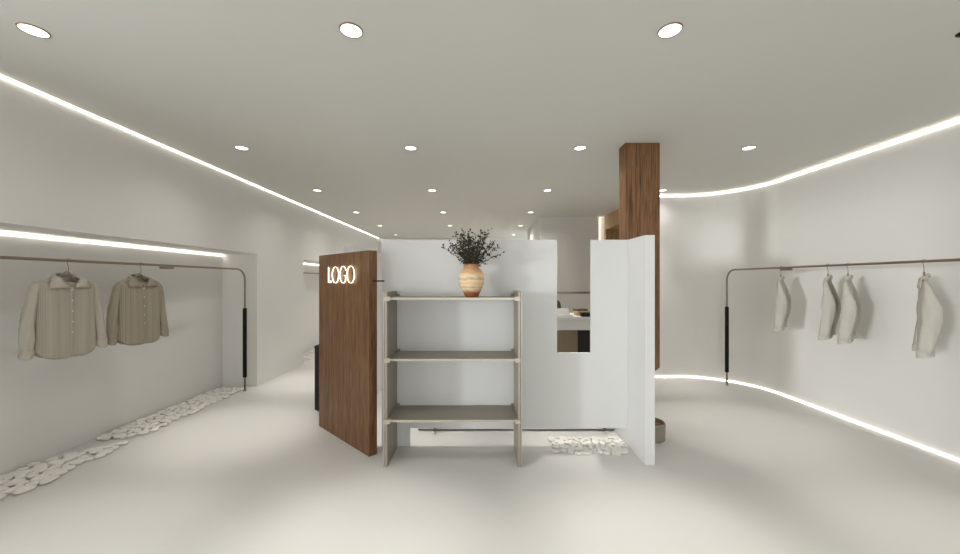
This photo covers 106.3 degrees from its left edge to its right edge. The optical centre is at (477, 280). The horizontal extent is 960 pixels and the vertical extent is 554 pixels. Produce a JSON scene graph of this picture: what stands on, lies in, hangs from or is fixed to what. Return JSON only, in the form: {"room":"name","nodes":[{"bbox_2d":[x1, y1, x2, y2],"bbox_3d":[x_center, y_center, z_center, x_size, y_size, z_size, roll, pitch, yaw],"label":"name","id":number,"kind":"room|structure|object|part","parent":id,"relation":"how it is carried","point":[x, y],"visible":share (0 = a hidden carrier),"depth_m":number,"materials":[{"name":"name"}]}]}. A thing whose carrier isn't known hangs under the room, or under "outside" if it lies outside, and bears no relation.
{"room":"clothing store","nodes":[
{"label":"clothing store","id":0,"kind":"room"},
{"bbox_2d":[0,77,377,474],"bbox_3d":[-3.487,0.071,4.335,0.675,2.858,14.070,0,0,0],"label":"wall","id":1,"kind":"structure","parent":0,"point":[67,173],"depth_m":3.57,"materials":[{"name":"white paint"}]},
{"bbox_2d":[0,233,222,255],"bbox_3d":[-3.640,-0.361,3.428,0.008,0.008,3.393,0,0,0],"label":"light strip","id":2,"kind":"object","parent":1,"relation":"attached to","point":[0,233],"visible":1,"depth_m":3.43,"materials":[{"name":"white plastic"}]},
{"bbox_2d":[378,238,526,253],"bbox_3d":[-0.600,0.071,11.482,6.600,2.858,0.225,0,0,0],"label":"wall","id":3,"kind":"structure","parent":0,"point":[379,239],"depth_m":11.37,"materials":[{"name":"white paint"}]},
{"bbox_2d":[0,0,959,237],"bbox_3d":[0.300,-1.433,4.335,9.600,0.150,14.970,0,0,0],"label":"ceiling","id":4,"kind":"structure","parent":0,"point":[495,99],"depth_m":2.49,"materials":[{"name":"paint"}]},
{"bbox_2d":[15,22,50,38],"bbox_3d":[-2.403,-1.354,1.947,0.125,0.006,0.125,0,0,0],"label":"recessed light","id":5,"kind":"object","parent":4,"relation":"in","point":[33,30],"visible":1,"depth_m":1.95,"materials":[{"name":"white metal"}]},
{"bbox_2d":[0,75,376,237],"bbox_3d":[-3.143,-1.351,4.335,0.011,0.012,14.040,0,0,0],"label":"light strip","id":6,"kind":"object","parent":4,"relation":"attached to","point":[1,76],"visible":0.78,"depth_m":3.27,"materials":[{"name":"white plastic"}]},
{"bbox_2d":[235,145,248,149],"bbox_3d":[-2.403,-1.354,3.664,0.125,0.006,0.125,0,0,0],"label":"recessed light","id":7,"kind":"object","parent":4,"relation":"in","point":[239,147],"visible":1,"depth_m":3.65,"materials":[{"name":"white plastic"}]},
{"bbox_2d":[236,146,247,149],"bbox_3d":[-2.403,-1.355,3.664,0.110,0.003,0.110,0,0,0],"label":"diffuser","id":8,"kind":"object","parent":7,"relation":"attached to","point":[237,147],"depth_m":3.66,"materials":[{"name":"white plastic"}]},
{"bbox_2d":[339,22,362,38],"bbox_3d":[-0.685,-1.354,1.947,0.125,0.006,0.125,0,0,0],"label":"recessed light","id":9,"kind":"object","parent":4,"relation":"in","point":[348,29],"visible":1,"depth_m":1.95,"materials":[{"name":"white plastic"}]},
{"bbox_2d":[404,145,416,149],"bbox_3d":[-0.685,-1.354,3.664,0.125,0.006,0.125,0,0,0],"label":"recessed light","id":10,"kind":"object","parent":4,"relation":"in","point":[408,147],"visible":1,"depth_m":3.65,"materials":[{"name":"white plastic"}]},
{"bbox_2d":[405,146,415,149],"bbox_3d":[-0.685,-1.355,3.664,0.110,0.003,0.110,0,0,0],"label":"diffuser","id":11,"kind":"object","parent":10,"relation":"attached to","point":[406,147],"depth_m":3.66,"materials":[{"name":"white plastic"}]},
{"bbox_2d":[574,145,585,149],"bbox_3d":[1.038,-1.354,3.664,0.125,0.006,0.125,0,0,0],"label":"recessed light","id":12,"kind":"object","parent":4,"relation":"in","point":[581,147],"visible":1,"depth_m":3.65,"materials":[{"name":"white plastic"}]},
{"bbox_2d":[619,143,659,370],"bbox_3d":[1.615,-0.237,3.611,0.340,2.239,0.158,0,0,0],"label":"column","id":13,"kind":"structure","parent":4,"relation":"hanging from","point":[639,163],"depth_m":3.53,"materials":[{"name":"brown wood"}]},
{"bbox_2d":[657,22,682,38],"bbox_3d":[1.038,-1.354,1.947,0.125,0.006,0.125,0,0,0],"label":"recessed light","id":14,"kind":"object","parent":4,"relation":"in","point":[672,29],"visible":1,"depth_m":1.95,"materials":[{"name":"white plastic"}]},
{"bbox_2d":[741,145,755,149],"bbox_3d":[2.756,-1.354,3.664,0.125,0.006,0.125,0,0,0],"label":"recessed light","id":15,"kind":"object","parent":4,"relation":"in","point":[751,146],"visible":1,"depth_m":3.65,"materials":[{"name":"white plastic"}]},
{"bbox_2d":[742,146,754,149],"bbox_3d":[2.756,-1.355,3.664,0.110,0.003,0.110,0,0,0],"label":"diffuser","id":16,"kind":"object","parent":15,"relation":"attached to","point":[747,147],"depth_m":3.66,"materials":[{"name":"white plastic"}]},
{"bbox_2d":[0,348,959,553],"bbox_3d":[0.300,1.575,4.335,9.600,0.150,14.970,0,0,0],"label":"floor","id":17,"kind":"structure","parent":0,"point":[738,468],"depth_m":2.55,"materials":[{"name":"white concrete"}]},
{"bbox_2d":[0,494,6,499],"bbox_3d":[-3.283,1.485,2.467,0.061,0.032,0.068,0,0,10],"label":"pebble","id":18,"kind":"object","parent":17,"relation":"on","point":[2,496],"visible":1,"depth_m":2.47,"materials":[{"name":"beige stone"}]},
{"bbox_2d":[0,479,8,485],"bbox_3d":[-3.513,1.488,2.650,0.059,0.027,0.078,0,0,6],"label":"pebble","id":19,"kind":"object","parent":17,"relation":"on","point":[5,480],"visible":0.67,"depth_m":2.65,"materials":[{"name":"beige stone"}]},
{"bbox_2d":[0,473,12,480],"bbox_3d":[-3.594,1.487,2.718,0.091,0.028,0.099,0,0,-22],"label":"pebble","id":20,"kind":"object","parent":17,"relation":"on","point":[3,475],"visible":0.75,"depth_m":2.73,"materials":[{"name":"beige stone"}]},
{"bbox_2d":[5,486,18,493],"bbox_3d":[-3.305,1.484,2.554,0.064,0.033,0.062,0,0,-38],"label":"pebble","id":21,"kind":"object","parent":17,"relation":"on","point":[9,490],"visible":0.8,"depth_m":2.54,"materials":[{"name":"beige stone"}]},
{"bbox_2d":[3,478,25,486],"bbox_3d":[-3.414,1.484,2.651,0.107,0.033,0.105,0,0,-30],"label":"pebble","id":22,"kind":"object","parent":17,"relation":"on","point":[10,483],"visible":0.85,"depth_m":2.64,"materials":[{"name":"beige stone"}]},
{"bbox_2d":[14,474,26,478],"bbox_3d":[-3.455,1.484,2.716,0.067,0.034,0.070,0,0,-10],"label":"pebble","id":23,"kind":"object","parent":17,"relation":"on","point":[20,475],"visible":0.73,"depth_m":2.72,"materials":[{"name":"beige stone"}]},
{"bbox_2d":[10,469,31,477],"bbox_3d":[-3.517,1.486,2.772,0.113,0.031,0.111,0,0,-14],"label":"pebble","id":24,"kind":"object","parent":17,"relation":"on","point":[26,471],"visible":0.73,"depth_m":2.77,"materials":[{"name":"beige stone"}]},
{"bbox_2d":[14,480,29,486],"bbox_3d":[-3.350,1.488,2.644,0.068,0.027,0.065,0,0,-19],"label":"pebble","id":25,"kind":"object","parent":17,"relation":"on","point":[24,482],"visible":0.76,"depth_m":2.64,"materials":[{"name":"beige stone"}]},
{"bbox_2d":[16,467,28,470],"bbox_3d":[-3.587,1.486,2.834,0.069,0.030,0.056,0,0,-23],"label":"pebble","id":26,"kind":"object","parent":17,"relation":"on","point":[22,468],"visible":0.62,"depth_m":2.83,"materials":[{"name":"beige stone"}]},
{"bbox_2d":[12,485,36,494],"bbox_3d":[-3.243,1.487,2.571,0.101,0.027,0.108,0,0,24],"label":"pebble","id":27,"kind":"object","parent":17,"relation":"on","point":[23,489],"visible":1,"depth_m":2.56,"materials":[{"name":"beige stone"}]},
{"bbox_2d":[25,480,38,485],"bbox_3d":[-3.261,1.487,2.637,0.068,0.028,0.075,0,0,-29],"label":"pebble","id":28,"kind":"object","parent":17,"relation":"on","point":[36,482],"visible":0.73,"depth_m":2.63,"materials":[{"name":"beige stone"}]},
{"bbox_2d":[26,473,38,478],"bbox_3d":[-3.382,1.485,2.737,0.072,0.032,0.051,0,0,-4],"label":"pebble","id":29,"kind":"object","parent":17,"relation":"on","point":[31,476],"visible":0.77,"depth_m":2.72,"materials":[{"name":"beige stone"}]},
{"bbox_2d":[26,462,40,467],"bbox_3d":[-3.606,1.487,2.916,0.070,0.028,0.067,0,0,4],"label":"pebble","id":30,"kind":"object","parent":17,"relation":"on","point":[32,464],"visible":0.77,"depth_m":2.90,"materials":[{"name":"beige stone"}]},
{"bbox_2d":[30,474,48,481],"bbox_3d":[-3.311,1.486,2.716,0.105,0.030,0.092,0,0,22],"label":"pebble","id":31,"kind":"object","parent":17,"relation":"on","point":[40,476],"visible":0.78,"depth_m":2.70,"materials":[{"name":"beige stone"}]},
{"bbox_2d":[32,465,49,471],"bbox_3d":[-3.470,1.486,2.850,0.104,0.029,0.103,0,0,17],"label":"pebble","id":32,"kind":"object","parent":17,"relation":"on","point":[40,467],"visible":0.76,"depth_m":2.84,"materials":[{"name":"beige stone"}]},
{"bbox_2d":[39,475,59,484],"bbox_3d":[-3.213,1.487,2.698,0.119,0.027,0.106,0,0,36],"label":"pebble","id":33,"kind":"object","parent":17,"relation":"on","point":[48,479],"visible":0.99,"depth_m":2.68,"materials":[{"name":"beige stone"}]},
{"bbox_2d":[42,468,60,475],"bbox_3d":[-3.309,1.486,2.790,0.100,0.029,0.099,0,0,-34],"label":"pebble","id":34,"kind":"object","parent":17,"relation":"on","point":[51,471],"visible":0.7,"depth_m":2.79,"materials":[{"name":"beige stone"}]},
{"bbox_2d":[45,457,58,462],"bbox_3d":[-3.537,1.484,2.988,0.060,0.034,0.078,0,0,43],"label":"pebble","id":35,"kind":"object","parent":17,"relation":"on","point":[51,458],"visible":0.75,"depth_m":2.97,"materials":[{"name":"beige stone"}]},
{"bbox_2d":[47,465,60,469],"bbox_3d":[-3.368,1.485,2.861,0.072,0.033,0.070,0,0,45],"label":"pebble","id":36,"kind":"object","parent":17,"relation":"on","point":[53,466],"visible":0.7,"depth_m":2.85,"materials":[{"name":"beige stone"}]},
{"bbox_2d":[47,459,61,465],"bbox_3d":[-3.469,1.487,2.952,0.088,0.027,0.084,0,0,26],"label":"pebble","id":37,"kind":"object","parent":17,"relation":"on","point":[50,463],"visible":0.69,"depth_m":2.94,"materials":[{"name":"beige stone"}]},
{"bbox_2d":[51,461,64,465],"bbox_3d":[-3.397,1.485,2.924,0.079,0.032,0.071,0,0,7],"label":"pebble","id":38,"kind":"object","parent":17,"relation":"on","point":[59,462],"visible":0.71,"depth_m":2.91,"materials":[{"name":"beige stone"}]},
{"bbox_2d":[50,470,67,475],"bbox_3d":[-3.242,1.487,2.784,0.074,0.028,0.086,0,0,21],"label":"pebble","id":39,"kind":"object","parent":17,"relation":"on","point":[62,472],"visible":0.87,"depth_m":2.77,"materials":[{"name":"beige stone"}]},
{"bbox_2d":[60,465,75,470],"bbox_3d":[-3.259,1.487,2.861,0.092,0.028,0.089,0,0,-29],"label":"pebble","id":40,"kind":"object","parent":17,"relation":"on","point":[68,467],"visible":0.9,"depth_m":2.85,"materials":[{"name":"beige stone"}]},
{"bbox_2d":[62,456,77,462],"bbox_3d":[-3.405,1.486,3.003,0.095,0.029,0.088,0,0,43],"label":"pebble","id":41,"kind":"object","parent":17,"relation":"on","point":[70,458],"visible":0.78,"depth_m":2.99,"materials":[{"name":"beige stone"}]},
{"bbox_2d":[62,452,77,458],"bbox_3d":[-3.474,1.484,3.067,0.123,0.034,0.095,0,0,10],"label":"pebble","id":42,"kind":"object","parent":17,"relation":"on","point":[70,453],"visible":0.74,"depth_m":3.05,"materials":[{"name":"beige stone"}]},
{"bbox_2d":[65,458,84,464],"bbox_3d":[-3.303,1.487,2.953,0.117,0.028,0.104,0,0,-31],"label":"pebble","id":43,"kind":"object","parent":17,"relation":"on","point":[80,460],"visible":0.85,"depth_m":2.94,"materials":[{"name":"beige stone"}]},
{"bbox_2d":[76,452,86,457],"bbox_3d":[-3.393,1.485,3.072,0.062,0.033,0.079,0,0,-12],"label":"pebble","id":44,"kind":"object","parent":17,"relation":"on","point":[80,454],"visible":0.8,"depth_m":3.07,"materials":[{"name":"beige stone"}]},
{"bbox_2d":[77,454,91,458],"bbox_3d":[-3.320,1.488,3.037,0.078,0.026,0.074,0,0,-15],"label":"pebble","id":45,"kind":"object","parent":17,"relation":"on","point":[88,455],"visible":0.61,"depth_m":3.03,"materials":[{"name":"beige stone"}]},
{"bbox_2d":[83,448,93,452],"bbox_3d":[-3.415,1.488,3.162,0.075,0.026,0.077,0,0,40],"label":"pebble","id":46,"kind":"object","parent":17,"relation":"on","point":[88,449],"visible":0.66,"depth_m":3.15,"materials":[{"name":"beige stone"}]},
{"bbox_2d":[85,456,93,461],"bbox_3d":[-3.251,1.487,3.011,0.064,0.028,0.064,0,0,-31],"label":"pebble","id":47,"kind":"object","parent":17,"relation":"on","point":[90,458],"visible":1,"depth_m":3.00,"materials":[{"name":"beige stone"}]},
{"bbox_2d":[88,448,102,454],"bbox_3d":[-3.333,1.487,3.140,0.085,0.028,0.090,0,0,42],"label":"pebble","id":48,"kind":"object","parent":17,"relation":"on","point":[95,451],"visible":0.85,"depth_m":3.12,"materials":[{"name":"beige stone"}]},
{"bbox_2d":[94,452,105,458],"bbox_3d":[-3.219,1.485,3.063,0.059,0.033,0.075,0,0,18],"label":"pebble","id":49,"kind":"object","parent":17,"relation":"on","point":[99,455],"visible":1,"depth_m":3.05,"materials":[{"name":"beige stone"}]},
{"bbox_2d":[97,448,112,453],"bbox_3d":[-3.237,1.485,3.126,0.098,0.033,0.096,0,0,-43],"label":"pebble","id":50,"kind":"object","parent":17,"relation":"on","point":[109,450],"visible":0.83,"depth_m":3.12,"materials":[{"name":"beige stone"}]},
{"bbox_2d":[101,435,111,440],"bbox_3d":[-3.507,1.484,3.403,0.074,0.033,0.068,0,0,12],"label":"pebble","id":51,"kind":"object","parent":17,"relation":"on","point":[105,438],"visible":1,"depth_m":3.38,"materials":[{"name":"white stone"}]},
{"bbox_2d":[103,443,116,449],"bbox_3d":[-3.310,1.486,3.231,0.090,0.030,0.093,0,0,28],"label":"pebble","id":52,"kind":"object","parent":17,"relation":"on","point":[107,446],"visible":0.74,"depth_m":3.22,"materials":[{"name":"white stone"}]},
{"bbox_2d":[112,433,126,438],"bbox_3d":[-3.441,1.485,3.447,0.103,0.032,0.095,0,0,-30],"label":"pebble","id":53,"kind":"object","parent":17,"relation":"on","point":[116,436],"visible":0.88,"depth_m":3.43,"materials":[{"name":"white stone"}]},
{"bbox_2d":[114,429,126,433],"bbox_3d":[-3.511,1.485,3.538,0.096,0.032,0.088,0,0,-24],"label":"pebble","id":54,"kind":"object","parent":17,"relation":"on","point":[123,430],"visible":0.77,"depth_m":3.52,"materials":[{"name":"white stone"}]},
{"bbox_2d":[116,440,127,445],"bbox_3d":[-3.252,1.485,3.293,0.080,0.032,0.075,0,0,-35],"label":"pebble","id":55,"kind":"object","parent":17,"relation":"on","point":[125,442],"visible":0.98,"depth_m":3.28,"materials":[{"name":"white stone"}]},
{"bbox_2d":[0,256,246,391],"bbox_3d":[-3.177,0.666,3.428,0.049,1.669,3.004,0,0,0],"label":"clothes rack","id":56,"kind":"object","parent":17,"relation":"on","point":[165,266],"visible":1,"depth_m":3.76,"materials":[{"name":"beige metal"}]},
{"bbox_2d":[60,258,77,280],"bbox_3d":[-3.178,-0.071,2.792,0.038,0.211,0.332,0,0,4],"label":"clothes hanger","id":57,"kind":"object","parent":56,"relation":"hanging from","point":[68,272],"visible":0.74,"depth_m":2.79,"materials":[{"name":"metal"}]},
{"bbox_2d":[18,273,107,359],"bbox_3d":[-3.193,0.263,2.793,0.118,0.653,0.559,0,0,4],"label":"shirt","id":58,"kind":"object","parent":57,"relation":"hanging from","point":[62,317],"visible":1,"depth_m":2.72,"materials":[{"name":"fabric"}]},
{"bbox_2d":[135,262,147,281],"bbox_3d":[-3.178,-0.071,3.393,0.038,0.211,0.332,0,0,5],"label":"clothes hanger","id":59,"kind":"object","parent":56,"relation":"hanging from","point":[140,262],"visible":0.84,"depth_m":3.40,"materials":[{"name":"metal"}]},
{"bbox_2d":[106,274,168,345],"bbox_3d":[-3.193,0.264,3.394,0.119,0.656,0.562,0,0,5],"label":"shirt","id":60,"kind":"object","parent":59,"relation":"hanging from","point":[136,310],"visible":0.97,"depth_m":3.32,"materials":[{"name":"brown fabric"}]},
{"bbox_2d":[126,433,135,437],"bbox_3d":[-3.338,1.486,3.457,0.071,0.031,0.068,0,0,1],"label":"pebble","id":61,"kind":"object","parent":17,"relation":"on","point":[130,435],"visible":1,"depth_m":3.45,"materials":[{"name":"white stone"}]},
{"bbox_2d":[137,429,149,434],"bbox_3d":[-3.277,1.487,3.541,0.090,0.027,0.102,0,0,0],"label":"pebble","id":62,"kind":"object","parent":17,"relation":"on","point":[144,432],"visible":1,"depth_m":3.51,"materials":[{"name":"white stone"}]},
{"bbox_2d":[314,344,318,410],"bbox_3d":[-1.663,1.121,4.350,0.423,0.758,0.456,0,0,0],"label":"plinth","id":63,"kind":"object","parent":17,"relation":"on","point":[316,347],"visible":0.2,"depth_m":4.12,"materials":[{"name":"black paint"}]},
{"bbox_2d":[319,250,383,456],"bbox_3d":[-1.209,0.619,3.366,1.128,1.762,0.095,0,0,43],"label":"sign board","id":64,"kind":"object","parent":17,"relation":"on","point":[348,281],"visible":1,"depth_m":3.29,"materials":[{"name":"brown wood"}]},
{"bbox_2d":[343,245,381,394],"bbox_3d":[-1.363,0.562,4.950,0.079,1.875,2.400,0,0,0],"label":"wall","id":65,"kind":"structure","parent":17,"relation":"on","point":[346,248],"depth_m":4.84,"materials":[{"name":"white paint"}]},
{"bbox_2d":[383,291,521,467],"bbox_3d":[-0.204,0.794,3.064,1.118,1.412,0.366,0,0,0],"label":"display shelf","id":66,"kind":"object","parent":17,"relation":"on","point":[393,412],"visible":1,"depth_m":2.96,"materials":[{"name":"beige wood"}]},
{"bbox_3d":[-0.743,0.794,3.076,0.026,1.412,0.342,0,0,0],"label":"panel","id":67,"kind":"part","parent":66,"relation":"part of","materials":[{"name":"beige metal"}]},
{"bbox_2d":[459,264,484,296],"bbox_3d":[-0.054,-0.003,3.045,0.220,0.277,0.220,0,0,0],"label":"vase","id":68,"kind":"object","parent":66,"relation":"on","point":[471,278],"visible":0.95,"depth_m":2.97,"materials":[{"name":"ceramic"}]},
{"bbox_2d":[441,228,504,266],"bbox_3d":[-0.043,-0.279,3.037,0.496,0.358,0.354,0,0,24],"label":"branches","id":69,"kind":"object","parent":68,"relation":"in","point":[471,253],"visible":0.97,"depth_m":3.04,"materials":[{"name":"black plant"}]},
{"bbox_3d":[0.335,0.794,3.076,0.026,1.412,0.342,0,0,0],"label":"panel","id":70,"kind":"part","parent":66,"relation":"part of","materials":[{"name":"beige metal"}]},
{"bbox_2d":[382,235,654,464],"bbox_3d":[0.285,0.562,3.313,2.316,1.875,0.754,0,0,0],"label":"wall","id":71,"kind":"structure","parent":17,"relation":"on","point":[610,386],"depth_m":3.27,"materials":[{"name":"white paint"}]},
{"bbox_3d":[0.381,1.371,3.623,1.962,0.222,0.045,0,0,0],"label":"skirting","id":72,"kind":"part","parent":71,"relation":"part of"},
{"bbox_2d":[554,439,564,443],"bbox_3d":[0.755,1.493,3.351,0.104,0.015,0.090,0,0,42],"label":"pebble","id":73,"kind":"object","parent":17,"relation":"on","point":[556,440],"visible":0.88,"depth_m":3.35,"materials":[{"name":"white stone"}]},
{"bbox_2d":[560,443,568,448],"bbox_3d":[0.776,1.489,3.245,0.076,0.023,0.091,0,0,-4],"label":"pebble","id":74,"kind":"object","parent":17,"relation":"on","point":[563,446],"visible":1,"depth_m":3.22,"materials":[{"name":"white stone"}]},
{"bbox_2d":[557,313,589,351],"bbox_3d":[1.312,0.990,5.115,1.725,1.020,0.630,0,0,0],"label":"counter","id":75,"kind":"object","parent":17,"relation":"on","point":[573,333],"depth_m":4.84,"materials":[{"name":"beige laminate"}]},
{"bbox_2d":[557,308,572,316],"bbox_3d":[1.127,0.435,4.989,0.320,0.090,0.279,0,0,0],"label":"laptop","id":76,"kind":"object","parent":75,"relation":"on","point":[561,312],"visible":0.61,"depth_m":5.08,"materials":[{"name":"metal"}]},
{"bbox_3d":[1.127,0.430,5.094,0.320,0.080,0.069,0,0,0],"label":"screen lid","id":77,"kind":"part","parent":76,"relation":"part of","materials":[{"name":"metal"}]},
{"bbox_3d":[1.312,1.001,5.269,1.695,0.938,0.038,0,0,0],"label":"panel","id":78,"kind":"part","parent":75,"relation":"part of","materials":[{"name":"beige laminate"}]},
{"bbox_2d":[557,313,589,320],"bbox_3d":[1.312,0.506,5.115,1.725,0.052,0.630,0,0,0],"label":"countertop","id":79,"kind":"structure","parent":75,"relation":"on","point":[575,318],"depth_m":4.80,"materials":[{"name":"white stone"}]},
{"bbox_2d":[573,310,589,315],"bbox_3d":[1.483,0.449,5.070,0.234,0.062,0.164,0,0,0],"label":"box","id":80,"kind":"object","parent":75,"relation":"on","point":[577,313],"visible":0.48,"depth_m":4.99,"materials":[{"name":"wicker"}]},
{"bbox_2d":[573,308,587,310],"bbox_3d":[1.445,0.405,5.085,0.180,0.026,0.130,0,0,-11],"label":"book","id":81,"kind":"object","parent":80,"relation":"on","point":[574,309],"visible":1,"depth_m":5.04,"materials":[{"name":"brown paper"}]},
{"bbox_2d":[580,312,589,316],"bbox_3d":[1.494,0.452,4.870,0.209,0.056,0.094,0,0,0],"label":"box","id":82,"kind":"object","parent":75,"relation":"on","point":[582,314],"visible":0.59,"depth_m":4.82,"materials":[{"name":"black paint"}]},
{"bbox_2d":[557,292,589,293],"bbox_3d":[1.613,0.854,7.080,1.605,1.293,0.510,0,0,0],"label":"clothes rack","id":83,"kind":"object","parent":17,"relation":"on","point":[557,292],"visible":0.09,"depth_m":7.06,"materials":[{"name":"metal"}]},
{"bbox_2d":[580,449,591,454],"bbox_3d":[0.933,1.490,3.129,0.102,0.021,0.085,0,0,-12],"label":"pebble","id":84,"kind":"object","parent":17,"relation":"on","point":[585,452],"visible":0.99,"depth_m":3.11,"materials":[{"name":"white stone"}]},
{"bbox_2d":[603,450,610,454],"bbox_3d":[1.120,1.489,3.118,0.066,0.023,0.068,0,0,-3],"label":"pebble","id":85,"kind":"object","parent":17,"relation":"on","point":[606,452],"visible":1,"depth_m":3.10,"materials":[{"name":"white stone"}]},
{"bbox_2d":[618,448,627,453],"bbox_3d":[1.271,1.489,3.152,0.085,0.023,0.087,0,0,-36],"label":"pebble","id":86,"kind":"object","parent":17,"relation":"on","point":[623,451],"visible":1,"depth_m":3.14,"materials":[{"name":"white stone"}]},
{"bbox_2d":[655,417,665,442],"bbox_3d":[1.650,1.420,3.450,0.264,0.160,0.264,0,0,0],"label":"pot","id":87,"kind":"object","parent":17,"relation":"on","point":[660,425],"visible":0.39,"depth_m":3.33,"materials":[{"name":"beige ceramic"}]},
{"bbox_2d":[655,376,959,461],"bbox_3d":[3.919,1.493,1.557,1.206,0.012,8.432,0,0,-9],"label":"light strip","id":88,"kind":"object","parent":17,"relation":"on","point":[655,376],"visible":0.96,"depth_m":3.99,"materials":[{"name":"white plastic"}]},
{"bbox_2d":[725,258,959,385],"bbox_3d":[3.578,0.666,3.337,0.049,1.669,3.724,0,0,0],"label":"clothes rack","id":89,"kind":"object","parent":17,"relation":"on","point":[955,259],"visible":1,"depth_m":4.22,"materials":[{"name":"beige metal"}]},
{"bbox_3d":[3.577,-0.071,4.251,0.239,0.211,0.237,0,0,0],"label":"clothes hanger","id":90,"kind":"object","parent":89,"relation":"hanging from","visible":0},
{"bbox_2d":[773,276,790,331],"bbox_3d":[3.586,0.259,4.242,0.499,0.645,0.130,0,0,-45],"label":"shirt","id":91,"kind":"object","parent":90,"relation":"hanging from","point":[783,298],"visible":1,"depth_m":4.09,"materials":[{"name":"beige fabric"}]},
{"bbox_2d":[527,217,598,312],"bbox_3d":[1.936,0.071,8.617,1.250,2.858,1.965,0,0,0],"label":"wall","id":92,"kind":"structure","parent":0,"point":[573,235],"depth_m":7.63,"materials":[{"name":"white paint"}]},
{"bbox_2d":[599,218,603,239],"bbox_3d":[3.005,0.071,7.830,0.890,2.858,0.180,0,0,0],"label":"wall","id":93,"kind":"structure","parent":0,"point":[601,220],"depth_m":7.74,"materials":[{"name":"white paint"}]},
{"bbox_2d":[604,209,618,239],"bbox_3d":[2.970,0.071,6.668,0.660,2.858,1.695,0,0,0],"label":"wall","id":94,"kind":"structure","parent":0,"point":[611,220],"depth_m":7.34,"materials":[{"name":"brown wood"}]},
{"bbox_2d":[655,118,959,459],"bbox_3d":[4.000,0.071,1.649,1.397,2.858,8.643,0,0,-9],"label":"wall","id":95,"kind":"structure","parent":0,"point":[900,201],"depth_m":4.09,"materials":[{"name":"white paint"}]},
{"bbox_2d":[685,120,959,195],"bbox_3d":[3.919,-1.327,1.557,1.206,0.010,8.432,0,0,-9],"label":"light strip","id":96,"kind":"object","parent":95,"relation":"attached to","point":[959,120],"visible":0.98,"depth_m":3.89,"materials":[{"name":"white plastic"}]},
{"bbox_3d":[3.577,-0.071,3.680,0.254,0.211,0.220,0,0,0],"label":"clothes hanger","id":97,"kind":"object","parent":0,"visible":0},
{"bbox_2d":[818,275,840,339],"bbox_3d":[3.586,0.262,3.670,0.505,0.652,0.132,0,0,-41],"label":"shirt","id":98,"kind":"object","parent":97,"relation":"hanging from","point":[831,304],"visible":1,"depth_m":3.53,"materials":[{"name":"beige fabric"}]},
{"bbox_3d":[3.577,-0.071,3.481,0.260,0.211,0.213,0,0,0],"label":"clothes hanger","id":99,"kind":"object","parent":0,"visible":0},
{"bbox_2d":[837,274,861,343],"bbox_3d":[3.586,0.266,3.471,0.510,0.659,0.133,0,0,-39],"label":"shirt","id":100,"kind":"object","parent":99,"relation":"hanging from","point":[851,304],"visible":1,"depth_m":3.33,"materials":[{"name":"beige fabric"}]},
{"bbox_3d":[3.577,-0.071,2.888,0.248,0.211,0.227,0,0,0],"label":"clothes hanger","id":101,"kind":"object","parent":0,"visible":0},
{"bbox_2d":[912,273,943,357],"bbox_3d":[3.586,0.266,2.878,0.510,0.659,0.133,0,0,-42],"label":"shirt","id":102,"kind":"object","parent":101,"relation":"hanging from","point":[929,323],"visible":1,"depth_m":2.73,"materials":[{"name":"beige fabric"}]}
]}

